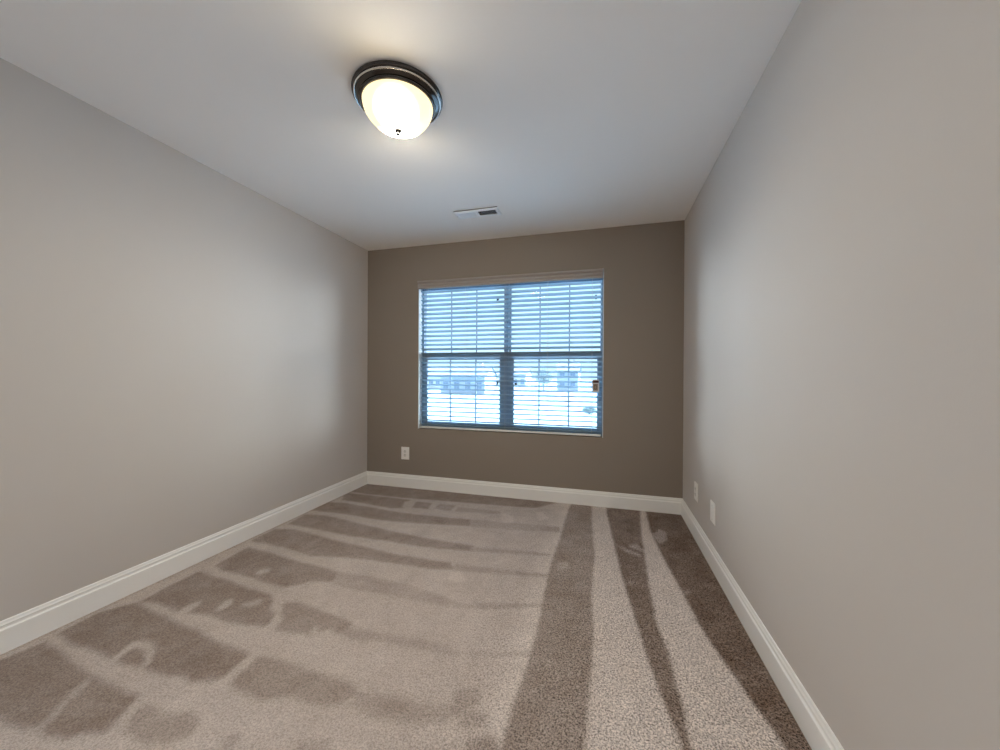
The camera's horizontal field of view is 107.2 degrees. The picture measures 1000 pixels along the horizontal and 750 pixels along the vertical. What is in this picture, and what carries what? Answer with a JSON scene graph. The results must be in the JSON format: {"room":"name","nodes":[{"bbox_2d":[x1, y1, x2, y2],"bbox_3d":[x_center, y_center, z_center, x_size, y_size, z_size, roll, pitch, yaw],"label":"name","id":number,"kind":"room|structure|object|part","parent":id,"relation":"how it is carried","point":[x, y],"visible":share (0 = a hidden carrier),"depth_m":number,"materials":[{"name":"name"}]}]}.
{"room":"empty bedroom","nodes":[
{"label":"empty bedroom","id":0,"kind":"room"},
{"bbox_2d":[0,58,367,620],"bbox_3d":[-1.958,-0.078,2.071,0.130,2.440,4.030,0,0,16],"label":"wall","id":1,"kind":"structure","parent":0,"point":[184,350],"depth_m":1.97,"materials":[{"name":"grey paint"}]},
{"bbox_2d":[0,471,366,654],"bbox_3d":[-1.913,1.077,1.993,0.014,0.132,3.900,0,0,16],"label":"baseboard","id":2,"kind":"structure","parent":1,"relation":"attached to","point":[17,630],"depth_m":1.98,"materials":[{"name":"white paint"}]},
{"bbox_2d":[0,0,801,250],"bbox_3d":[-0.432,-1.338,1.644,3.284,0.100,4.030,0,0,16],"label":"ceiling","id":3,"kind":"structure","parent":0,"point":[557,116],"depth_m":1.68,"materials":[{"name":"white paint"}]},
{"bbox_2d":[351,60,442,137],"bbox_3d":[-0.471,-1.197,1.706,0.406,0.182,0.406,0,0,16],"label":"ceiling light","id":4,"kind":"object","parent":3,"relation":"attached to","point":[398,98],"visible":1,"depth_m":1.60,"materials":[{"name":"white glass"}]},
{"bbox_2d":[453,206,501,218],"bbox_3d":[-0.178,-1.283,2.930,0.365,0.015,0.136,0,0,16],"label":"ceiling vent","id":5,"kind":"object","parent":3,"relation":"in","point":[489,211],"visible":1,"depth_m":2.92,"materials":[{"name":"white metal"}]},
{"bbox_2d":[0,484,811,749],"bbox_3d":[-0.463,1.152,1.590,3.024,0.001,3.900,0,0,16],"label":"floor","id":6,"kind":"structure","parent":0,"point":[372,617],"depth_m":1.57,"materials":[{"name":"beige carpet"}]},
{"bbox_2d":[367,220,684,497],"bbox_3d":[0.084,-0.072,3.527,3.024,2.440,0.130,0,0,16],"label":"wall","id":7,"kind":"structure","parent":0,"point":[639,451],"depth_m":3.30,"materials":[{"name":"brown paint"}]},
{"bbox_2d":[401,447,408,459],"bbox_3d":[-0.964,0.795,3.748,0.089,0.127,0.008,0,0,16],"label":"wall outlet","id":8,"kind":"object","parent":7,"relation":"attached to","point":[404,450],"visible":1,"depth_m":3.75,"materials":[{"name":"white plastic"}]},
{"bbox_2d":[418,269,603,437],"bbox_3d":[0.059,-0.197,3.534,1.796,1.482,0.126,0,0,16],"label":"window","id":9,"kind":"structure","parent":7,"relation":"in","point":[420,413],"depth_m":3.56,"materials":[{"name":"white paint"}]},
{"bbox_3d":[-0.364,0.150,3.678,0.872,0.739,0.024,0,0,16],"label":"sash","id":10,"kind":"part","parent":9,"relation":"part of","materials":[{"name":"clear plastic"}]},
{"bbox_3d":[-0.363,-0.533,3.701,0.884,0.756,0.020,0,0,16],"label":"sash","id":11,"kind":"part","parent":9,"relation":"part of","materials":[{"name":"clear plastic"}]},
{"bbox_2d":[417,268,602,435],"bbox_3d":[0.042,-0.199,3.494,1.787,1.471,0.090,0,0,16],"label":"window blind","id":12,"kind":"object","parent":9,"relation":"attached to","point":[592,274],"visible":1,"depth_m":3.48,"materials":[{"name":"beige plastic"}]},
{"bbox_3d":[0.052,-0.178,3.510,0.002,1.407,0.054,0,0,16],"label":"ladder cord","id":13,"kind":"part","parent":12,"relation":"part of","materials":[{"name":"white fabric"}]},
{"bbox_3d":[0.045,0.529,3.502,1.756,0.014,0.050,0,0,16],"label":"rail","id":14,"kind":"part","parent":12,"relation":"part of","materials":[{"name":"white paint"}]},
{"bbox_3d":[0.439,-0.176,3.402,0.002,1.407,0.054,0,0,16],"label":"ladder cord","id":15,"kind":"part","parent":12,"relation":"part of","materials":[{"name":"white fabric"}]},
{"bbox_3d":[0.822,-0.173,3.295,0.002,1.407,0.054,0,0,16],"label":"ladder cord","id":16,"kind":"part","parent":12,"relation":"part of","materials":[{"name":"white fabric"}]},
{"bbox_2d":[592,380,598,391],"bbox_3d":[0.844,0.072,3.252,0.059,0.157,0.018,0,0,16],"label":"tag","id":17,"kind":"object","parent":12,"relation":"hanging from","point":[595,383],"visible":1,"depth_m":3.25,"materials":[{"name":"brown paper"}]},
{"bbox_3d":[0.495,0.155,3.439,0.866,0.739,0.024,0,0,16],"label":"sash","id":18,"kind":"part","parent":9,"relation":"part of","materials":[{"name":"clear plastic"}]},
{"bbox_3d":[0.515,-0.527,3.457,0.877,0.756,0.020,0,0,16],"label":"sash","id":19,"kind":"part","parent":9,"relation":"part of","materials":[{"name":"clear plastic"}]},
{"bbox_2d":[367,471,682,514],"bbox_3d":[0.058,1.082,3.462,3.024,0.132,0.014,0,0,16],"label":"baseboard","id":20,"kind":"structure","parent":7,"relation":"attached to","point":[669,505],"depth_m":3.39,"materials":[{"name":"white paint"}]},
{"bbox_2d":[683,0,999,749],"bbox_3d":[1.080,-0.058,1.226,0.130,2.440,4.030,0,0,16],"label":"wall","id":21,"kind":"structure","parent":0,"point":[841,380],"depth_m":0.94,"materials":[{"name":"grey paint"}]},
{"bbox_2d":[694,481,697,502],"bbox_3d":[1.389,0.827,2.617,0.008,0.127,0.089,0,0,16],"label":"wall outlet","id":22,"kind":"object","parent":21,"relation":"attached to","point":[695,483],"visible":1,"depth_m":2.60,"materials":[{"name":"white plastic"}]},
{"bbox_2d":[710,500,714,524],"bbox_3d":[1.280,0.827,2.221,0.007,0.127,0.089,0,0,16],"label":"cover plate","id":23,"kind":"object","parent":21,"relation":"attached to","point":[712,504],"visible":1,"depth_m":2.21,"materials":[{"name":"white plastic"}]},
{"bbox_2d":[681,499,843,749],"bbox_3d":[0.987,1.095,1.187,0.014,0.132,3.900,0,0,16],"label":"baseboard","id":24,"kind":"structure","parent":21,"relation":"attached to","point":[817,732],"depth_m":1.42,"materials":[{"name":"white paint"}]},
{"label":"outside","id":25,"kind":"structure","parent":0,"visible":0},
{"bbox_2d":[428,379,596,427],"bbox_3d":[4.595,3.705,137.360,380.000,0.001,259.600,0,0,16],"label":"ground","id":26,"kind":"structure","parent":25,"point":[532,383],"depth_m":43.38,"materials":[{"name":"white snow"}]},
{"bbox_2d":[428,368,443,387],"bbox_3d":[-20.840,0.621,107.895,12.800,6.100,9.800,0,0,16],"label":"house","id":27,"kind":"structure","parent":26,"relation":"on","point":[437,369],"depth_m":102.90,"materials":[{"name":"grey"}]},
{"bbox_2d":[439,364,496,393],"bbox_3d":[-6.498,0.703,77.954,10.300,6.300,8.800,0,0,16],"label":"house","id":28,"kind":"structure","parent":26,"relation":"on","point":[445,369],"depth_m":74.68,"materials":[{"name":"blue"}]},
{"bbox_2d":[497,368,532,384],"bbox_3d":[5.015,0.413,121.459,9.800,6.700,9.800,0,0,16],"label":"house","id":29,"kind":"structure","parent":26,"relation":"on","point":[515,369],"depth_m":116.91,"materials":[{"name":"grey"}]},
{"bbox_2d":[535,369,551,389],"bbox_3d":[9.924,1.182,83.748,3.896,5.479,3.847,0,0,16],"label":"tree","id":30,"kind":"object","parent":26,"relation":"on","point":[541,374],"visible":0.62,"depth_m":83.24,"materials":[{"name":"grey plant"}]},
{"bbox_2d":[555,360,581,390],"bbox_3d":[17.235,0.081,92.107,5.800,7.700,8.800,0,0,16],"label":"house","id":31,"kind":"structure","parent":26,"relation":"on","point":[558,364],"depth_m":88.49,"materials":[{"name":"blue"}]},
{"bbox_2d":[582,408,596,413],"bbox_3d":[9.258,3.690,38.283,1.519,0.801,1.568,0,0,16],"label":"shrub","id":32,"kind":"object","parent":26,"relation":"on","point":[583,409],"visible":0.56,"depth_m":37.93,"materials":[{"name":"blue plant"}]},
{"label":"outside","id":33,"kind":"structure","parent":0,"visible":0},
{"bbox_2d":[428,399,596,405],"bbox_3d":[-16.774,3.843,60.579,380.000,0.030,7.000,0,0,16],"label":"road","id":34,"kind":"structure","parent":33,"point":[443,400],"depth_m":53.53,"materials":[{"name":"grey asphalt"}]}
]}

